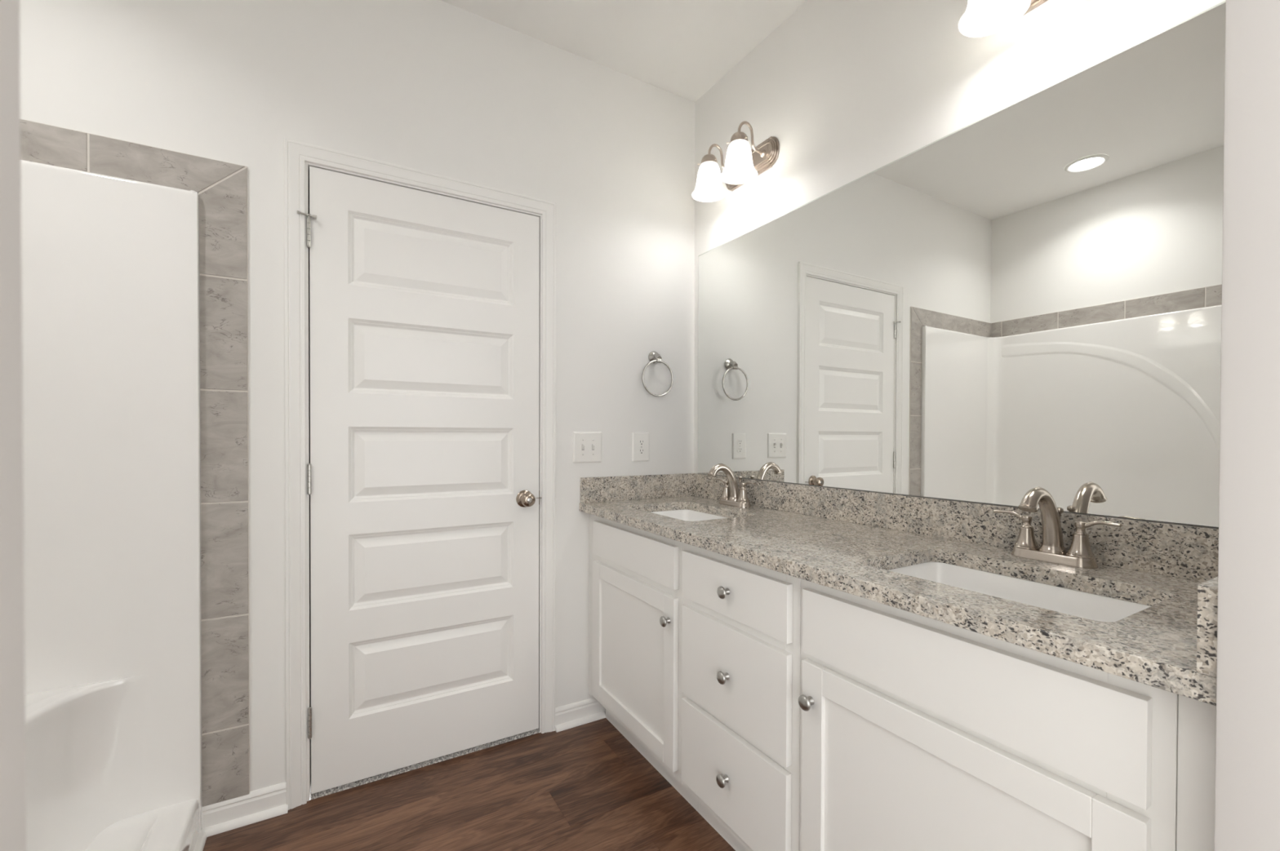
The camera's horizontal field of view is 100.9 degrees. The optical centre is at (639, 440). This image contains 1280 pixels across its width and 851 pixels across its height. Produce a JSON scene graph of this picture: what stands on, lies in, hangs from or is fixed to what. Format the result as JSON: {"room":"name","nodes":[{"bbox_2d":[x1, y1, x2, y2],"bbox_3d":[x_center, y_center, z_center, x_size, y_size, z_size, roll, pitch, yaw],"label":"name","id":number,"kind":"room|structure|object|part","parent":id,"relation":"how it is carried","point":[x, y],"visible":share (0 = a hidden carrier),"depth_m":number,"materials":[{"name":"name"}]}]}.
{"room":"bathroom","nodes":[
{"label":"bathroom","id":0,"kind":"room"},
{"bbox_2d":[19,0,695,791],"bbox_3d":[-0.918,-0.205,1.859,2.885,2.745,0.120,0,1,-30],"label":"wall","id":1,"kind":"structure","parent":0,"point":[434,86],"depth_m":1.87,"materials":[{"name":"white paint"}]},
{"bbox_2d":[20,119,249,807],"bbox_3d":[-1.236,0.136,0.737,0.957,1.927,1.500,0,1,-30],"label":"tile border","id":2,"kind":"structure","parent":1,"relation":"attached to","point":[221,187],"depth_m":1.58,"materials":[{"name":"grey tile"}]},
{"bbox_2d":[193,804,288,850],"bbox_3d":[-0.832,1.167,0.979,0.216,0.018,1.488,0,1,-30],"label":"trim","id":3,"kind":"structure","parent":1,"relation":"attached to","point":[213,830],"depth_m":1.60,"materials":[{"name":"white paint"}]},
{"bbox_2d":[201,782,286,829],"bbox_3d":[-1.212,1.127,1.624,0.209,0.083,0.012,0,1,-30],"label":"baseboard","id":4,"kind":"structure","parent":1,"relation":"attached to","point":[260,800],"depth_m":1.62,"materials":[{"name":"white paint"}]},
{"bbox_2d":[296,166,542,794],"bbox_3d":[-0.729,0.133,1.887,0.829,2.030,0.100,0,1,-30],"label":"door","id":5,"kind":"structure","parent":1,"relation":"in","point":[423,468],"depth_m":1.88,"materials":[{"name":"white paint"}]},
{"bbox_3d":[-0.437,0.228,2.043,0.067,0.067,0.060,0,1,-30],"label":"knob","id":6,"kind":"part","parent":5,"relation":"part of","materials":[{"name":"silver metal"}]},
{"bbox_2d":[284,137,555,810],"bbox_3d":[-0.758,0.110,1.942,0.901,2.116,0.126,0,1,-30],"label":"door frame","id":7,"kind":"structure","parent":1,"relation":"attached to","point":[296,153],"depth_m":1.70,"materials":[{"name":"white paint"}]},
{"bbox_2d":[555,697,605,732],"bbox_3d":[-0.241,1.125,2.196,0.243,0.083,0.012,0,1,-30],"label":"baseboard","id":8,"kind":"structure","parent":1,"relation":"attached to","point":[575,711],"depth_m":2.18,"materials":[{"name":"white paint"}]},
{"bbox_2d":[573,431,601,462],"bbox_3d":[-0.215,0.028,2.196,0.131,0.128,0.018,0,1,-30],"label":"light switch","id":9,"kind":"object","parent":1,"relation":"attached to","point":[587,446],"visible":1,"depth_m":2.20,"materials":[{"name":"white plastic"}]},
{"bbox_2d":[631,432,648,462],"bbox_3d":[0.005,0.028,2.330,0.086,0.128,0.009,0,1,-30],"label":"power outlet","id":10,"kind":"object","parent":1,"relation":"attached to","point":[640,441],"visible":1,"depth_m":2.33,"materials":[{"name":"white plastic"}]},
{"bbox_2d":[638,439,644,445],"bbox_3d":[0.007,0.008,2.328,0.034,0.028,0.002,0,1,-30],"label":"socket","id":11,"kind":"object","parent":10,"relation":"attached to","point":[641,442],"depth_m":2.33,"materials":[{"name":"grey plastic"}]},
{"bbox_2d":[638,448,644,454],"bbox_3d":[0.007,0.047,2.328,0.034,0.028,0.002,0,1,-30],"label":"socket","id":12,"kind":"object","parent":10,"relation":"attached to","point":[641,451],"depth_m":2.33,"materials":[{"name":"grey plastic"}]},
{"bbox_2d":[641,351,673,396],"bbox_3d":[0.071,-0.296,2.338,0.163,0.207,0.055,0,1,-30],"label":"towel ring","id":13,"kind":"object","parent":1,"relation":"attached to","point":[654,357],"visible":1,"depth_m":2.33,"materials":[{"name":"grey metal"}]},
{"bbox_3d":[0.080,-0.363,2.331,0.026,0.043,0.036,0,1,-30],"label":"post","id":14,"kind":"part","parent":13,"relation":"part of","materials":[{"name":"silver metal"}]},
{"bbox_2d":[203,718,735,850],"bbox_3d":[0.135,1.186,0.879,1.830,0.012,2.670,0,1,-30],"label":"floor","id":15,"kind":"structure","parent":0,"point":[583,788],"depth_m":1.68,"materials":[{"name":"brown wood"}]},
{"bbox_2d":[20,160,202,850],"bbox_3d":[-1.284,0.231,0.709,0.840,1.894,1.498,0,1,-30],"label":"shower stall","id":16,"kind":"object","parent":15,"relation":"on","point":[110,265],"visible":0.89,"depth_m":1.44,"materials":[{"name":"white plastic"}]},
{"bbox_3d":[-1.540,0.901,1.112,0.761,0.483,0.502,0,1,-30],"label":"corner seat","id":17,"kind":"part","parent":16,"relation":"part of","materials":[{"name":"white plastic"}]},
{"bbox_2d":[310,728,539,799],"bbox_3d":[-0.767,1.169,1.965,0.776,0.037,0.118,0,1,-30],"label":"carpet","id":18,"kind":"object","parent":15,"relation":"on","point":[362,782],"visible":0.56,"depth_m":1.89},
{"bbox_2d":[588,514,699,813],"bbox_3d":[0.168,0.732,2.043,0.583,0.876,0.680,0,1,-30],"label":"base cabinet","id":19,"kind":"object","parent":15,"relation":"on","point":[636,598],"visible":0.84,"depth_m":1.84,"materials":[{"name":"white paint"}]},
{"bbox_3d":[-0.035,0.756,1.889,0.019,0.538,0.579,0,1,-30],"label":"door","id":20,"kind":"part","parent":19,"relation":"part of","materials":[{"name":"white paint"}]},
{"bbox_3d":[-0.034,0.393,1.886,0.019,0.134,0.579,0,1,-30],"label":"false drawer","id":21,"kind":"part","parent":19,"relation":"part of","materials":[{"name":"white paint"}]},
{"bbox_3d":[0.078,0.564,1.650,0.029,0.033,0.033,0,1,-30],"label":"knob","id":22,"kind":"part","parent":19,"relation":"part of","materials":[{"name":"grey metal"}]},
{"bbox_2d":[579,496,1216,706],"bbox_3d":[0.460,0.283,1.547,0.587,0.033,1.823,0,1,-30],"label":"countertop","id":23,"kind":"structure","parent":19,"relation":"on","point":[1155,646],"depth_m":1.05,"materials":[{"name":"stone"}]},
{"bbox_2d":[580,473,692,503],"bbox_3d":[-0.002,0.205,2.321,0.560,0.104,0.020,0,1,-30],"label":"side splash","id":24,"kind":"object","parent":23,"relation":"on","point":[600,489],"visible":1,"depth_m":2.30,"materials":[{"name":"stone"}]},
{"bbox_2d":[652,509,728,521],"bbox_3d":[0.179,0.369,1.983,0.345,0.150,0.482,0,1,-30],"label":"sink","id":25,"kind":"object","parent":23,"relation":"in","point":[686,515],"visible":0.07,"depth_m":2.20,"materials":[{"name":"white ceramic"}]},
{"bbox_2d":[707,463,755,507],"bbox_3d":[0.376,0.175,2.119,0.185,0.170,0.185,0,1,17],"label":"faucet","id":26,"kind":"object","parent":23,"relation":"on","point":[731,496],"visible":1,"depth_m":2.10,"materials":[{"name":"silver metal"}]},
{"bbox_3d":[0.336,0.167,2.201,0.014,0.021,0.069,0,1,-33],"label":"lever","id":27,"kind":"part","parent":26,"relation":"part of","materials":[{"name":"silver metal"}]},
{"bbox_3d":[0.338,0.166,2.103,0.153,0.151,0.050,0,1,-30],"label":"spout","id":28,"kind":"part","parent":26,"relation":"part of","materials":[{"name":"silver metal"}]},
{"bbox_3d":[0.355,0.202,2.173,0.049,0.076,0.049,0,1,-30],"label":"handle","id":29,"kind":"part","parent":26,"relation":"part of","materials":[{"name":"silver metal"}]},
{"bbox_3d":[0.381,0.250,2.129,0.059,0.020,0.162,0,1,-30],"label":"plate","id":30,"kind":"part","parent":26,"relation":"part of","materials":[{"name":"silver metal"}]},
{"bbox_3d":[0.407,0.191,2.144,0.017,0.099,0.017,0,1,-30],"label":"lift rod","id":31,"kind":"part","parent":26,"relation":"part of","materials":[{"name":"silver metal"}]},
{"bbox_3d":[0.407,0.203,2.084,0.049,0.076,0.049,0,1,-30],"label":"handle","id":32,"kind":"part","parent":26,"relation":"part of","materials":[{"name":"silver metal"}]},
{"bbox_3d":[0.423,0.169,2.053,0.014,0.021,0.069,0,1,-28],"label":"lever","id":33,"kind":"part","parent":26,"relation":"part of","materials":[{"name":"silver metal"}]},
{"bbox_2d":[888,562,1150,622],"bbox_3d":[0.719,0.380,1.058,0.349,0.150,0.487,0,1,-30],"label":"sink","id":34,"kind":"object","parent":23,"relation":"in","point":[1086,606],"visible":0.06,"depth_m":1.15,"materials":[{"name":"white ceramic"}]},
{"bbox_2d":[993,486,1121,568],"bbox_3d":[0.926,0.186,1.184,0.185,0.170,0.185,0,1,17],"label":"faucet","id":35,"kind":"object","parent":23,"relation":"on","point":[1080,554],"visible":1,"depth_m":1.17,"materials":[{"name":"silver metal"}]},
{"bbox_3d":[0.886,0.177,1.265,0.014,0.021,0.069,0,1,-33],"label":"lever","id":36,"kind":"part","parent":35,"relation":"part of","materials":[{"name":"silver metal"}]},
{"bbox_3d":[0.905,0.213,1.237,0.049,0.076,0.049,0,1,-30],"label":"handle","id":37,"kind":"part","parent":35,"relation":"part of","materials":[{"name":"silver metal"}]},
{"bbox_3d":[0.889,0.176,1.167,0.153,0.151,0.050,0,1,-30],"label":"spout","id":38,"kind":"part","parent":35,"relation":"part of","materials":[{"name":"silver metal"}]},
{"bbox_3d":[0.931,0.261,1.193,0.059,0.020,0.162,0,1,-30],"label":"plate","id":39,"kind":"part","parent":35,"relation":"part of","materials":[{"name":"silver metal"}]},
{"bbox_3d":[0.957,0.202,1.208,0.017,0.099,0.017,0,1,-30],"label":"lift rod","id":40,"kind":"part","parent":35,"relation":"part of","materials":[{"name":"silver metal"}]},
{"bbox_3d":[0.958,0.214,1.149,0.049,0.076,0.049,0,1,-30],"label":"handle","id":41,"kind":"part","parent":35,"relation":"part of","materials":[{"name":"silver metal"}]},
{"bbox_3d":[0.973,0.179,1.118,0.014,0.021,0.069,0,1,-28],"label":"lever","id":42,"kind":"part","parent":35,"relation":"part of","materials":[{"name":"silver metal"}]},
{"bbox_2d":[1196,577,1217,677],"bbox_3d":[0.910,0.223,0.763,0.568,0.104,0.018,0,1,-30],"label":"side splash","id":43,"kind":"object","parent":23,"relation":"on","point":[1207,592],"visible":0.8,"depth_m":0.62,"materials":[{"name":"stone"}]},
{"bbox_2d":[681,542,800,850],"bbox_3d":[0.460,0.737,1.547,0.583,0.876,0.468,0,1,-30],"label":"base cabinet","id":44,"kind":"object","parent":15,"relation":"on","point":[741,620],"visible":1,"depth_m":1.37,"materials":[{"name":"white paint"}]},
{"bbox_3d":[0.220,0.906,1.409,0.029,0.033,0.033,0,1,-30],"label":"knob","id":45,"kind":"part","parent":44,"relation":"part of","materials":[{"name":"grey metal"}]},
{"bbox_3d":[0.221,0.630,1.406,0.029,0.033,0.033,0,1,-30],"label":"knob","id":46,"kind":"part","parent":44,"relation":"part of","materials":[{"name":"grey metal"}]},
{"bbox_3d":[0.222,0.403,1.404,0.029,0.033,0.033,0,1,-30],"label":"knob","id":47,"kind":"part","parent":44,"relation":"part of","materials":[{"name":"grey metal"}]},
{"bbox_3d":[0.241,0.906,1.421,0.019,0.250,0.425,0,1,-30],"label":"drawer","id":48,"kind":"part","parent":44,"relation":"part of","materials":[{"name":"white paint"}]},
{"bbox_3d":[0.241,0.630,1.419,0.019,0.263,0.425,0,1,-30],"label":"drawer","id":49,"kind":"part","parent":44,"relation":"part of","materials":[{"name":"white paint"}]},
{"bbox_3d":[0.242,0.403,1.416,0.019,0.138,0.425,0,1,-30],"label":"drawer","id":50,"kind":"part","parent":44,"relation":"part of","materials":[{"name":"white paint"}]},
{"bbox_2d":[798,578,1216,850],"bbox_3d":[0.749,0.743,1.055,0.583,0.876,0.672,0,1,-30],"label":"base cabinet","id":51,"kind":"object","parent":15,"relation":"on","point":[918,733],"visible":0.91,"depth_m":0.87,"materials":[{"name":"white paint"}]},
{"bbox_3d":[0.365,0.575,1.161,0.029,0.033,0.033,0,1,-30],"label":"knob","id":52,"kind":"part","parent":51,"relation":"part of","materials":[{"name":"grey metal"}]},
{"bbox_3d":[0.519,0.766,0.947,0.019,0.539,0.583,0,1,-30],"label":"door","id":53,"kind":"part","parent":51,"relation":"part of","materials":[{"name":"white paint"}]},
{"bbox_3d":[0.520,0.408,0.944,0.019,0.144,0.583,0,1,-30],"label":"false drawer","id":54,"kind":"part","parent":51,"relation":"part of","materials":[{"name":"white paint"}]},
{"bbox_2d":[440,0,807,102],"bbox_3d":[-0.421,-1.618,1.010,2.885,0.100,2.060,0,1,-30],"label":"ceiling","id":55,"kind":"structure","parent":0,"point":[682,48],"depth_m":2.03,"materials":[{"name":"white paint"}]},
{"bbox_2d":[0,0,1279,850],"bbox_3d":[0.067,-0.186,0.185,2.885,2.745,0.115,0,1,-30],"label":"wall","id":56,"kind":"structure","parent":0,"point":[1247,791],"depth_m":0.57,"materials":[{"name":"grey paint"}]},
{"bbox_2d":[693,0,1225,528],"bbox_3d":[0.796,-0.198,1.673,0.120,2.745,1.940,0,1,-30],"label":"wall","id":57,"kind":"structure","parent":0,"point":[846,90],"depth_m":1.67,"materials":[{"name":"white paint"}]},
{"bbox_2d":[691,121,779,202],"bbox_3d":[0.358,-1.103,2.083,0.216,0.215,0.322,0,1,-30],"label":"vanity light","id":58,"kind":"object","parent":57,"relation":"attached to","point":[743,164],"visible":1,"depth_m":2.04,"materials":[{"name":"white glass"}]},
{"bbox_3d":[0.280,-1.058,2.143,0.141,0.120,0.141,0,1,-30],"label":"lamp shade","id":59,"kind":"part","parent":58,"relation":"part of","materials":[{"name":"white glass"}]},
{"bbox_3d":[0.280,-1.040,2.143,0.066,0.088,0.065,0,1,-30],"label":"bulb","id":60,"kind":"part","parent":58,"relation":"part of","materials":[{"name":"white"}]},
{"bbox_3d":[0.331,-1.156,2.172,0.128,0.110,0.027,0,1,-30],"label":"arm","id":61,"kind":"part","parent":58,"relation":"part of","materials":[{"name":"silver metal"}]},
{"bbox_3d":[0.372,-1.056,1.987,0.141,0.120,0.141,0,1,-30],"label":"lamp shade","id":62,"kind":"part","parent":58,"relation":"part of","materials":[{"name":"white glass"}]},
{"bbox_3d":[0.371,-1.039,1.987,0.066,0.088,0.065,0,1,-30],"label":"bulb","id":63,"kind":"part","parent":58,"relation":"part of","materials":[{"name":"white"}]},
{"bbox_3d":[0.423,-1.155,2.016,0.128,0.110,0.027,0,1,-30],"label":"arm","id":64,"kind":"part","parent":58,"relation":"part of","materials":[{"name":"silver metal"}]},
{"bbox_3d":[0.440,-1.114,2.131,0.026,0.116,0.310,0,1,-30],"label":"plate","id":65,"kind":"part","parent":58,"relation":"part of","materials":[{"name":"silver metal"}]},
{"bbox_2d":[692,473,1218,582],"bbox_3d":[0.705,0.213,1.691,0.020,0.104,1.824,0,1,-30],"label":"backsplash","id":66,"kind":"structure","parent":57,"relation":"attached to","point":[1169,549],"depth_m":1.36,"materials":[{"name":"stone"}]},
{"bbox_2d":[697,0,1226,528],"bbox_3d":[0.716,-0.342,1.683,0.006,1.004,1.761,0,1,-30],"label":"mirror","id":67,"kind":"object","parent":57,"relation":"attached to","point":[1028,296],"visible":1,"depth_m":1.31,"materials":[{"name":"grey mirror"}]},
{"bbox_2d":[958,0,1048,37],"bbox_3d":[0.898,-1.093,1.165,0.216,0.215,0.322,0,1,-30],"label":"vanity light","id":68,"kind":"object","parent":57,"relation":"attached to","point":[981,18],"visible":1,"depth_m":1.25,"materials":[{"name":"white glass"}]},
{"bbox_3d":[0.820,-1.030,1.225,0.066,0.088,0.065,0,1,-30],"label":"bulb","id":69,"kind":"part","parent":68,"relation":"part of","materials":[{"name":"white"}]},
{"bbox_3d":[0.980,-1.104,1.213,0.026,0.116,0.310,0,1,-30],"label":"plate","id":70,"kind":"part","parent":68,"relation":"part of","materials":[{"name":"silver metal"}]}
]}

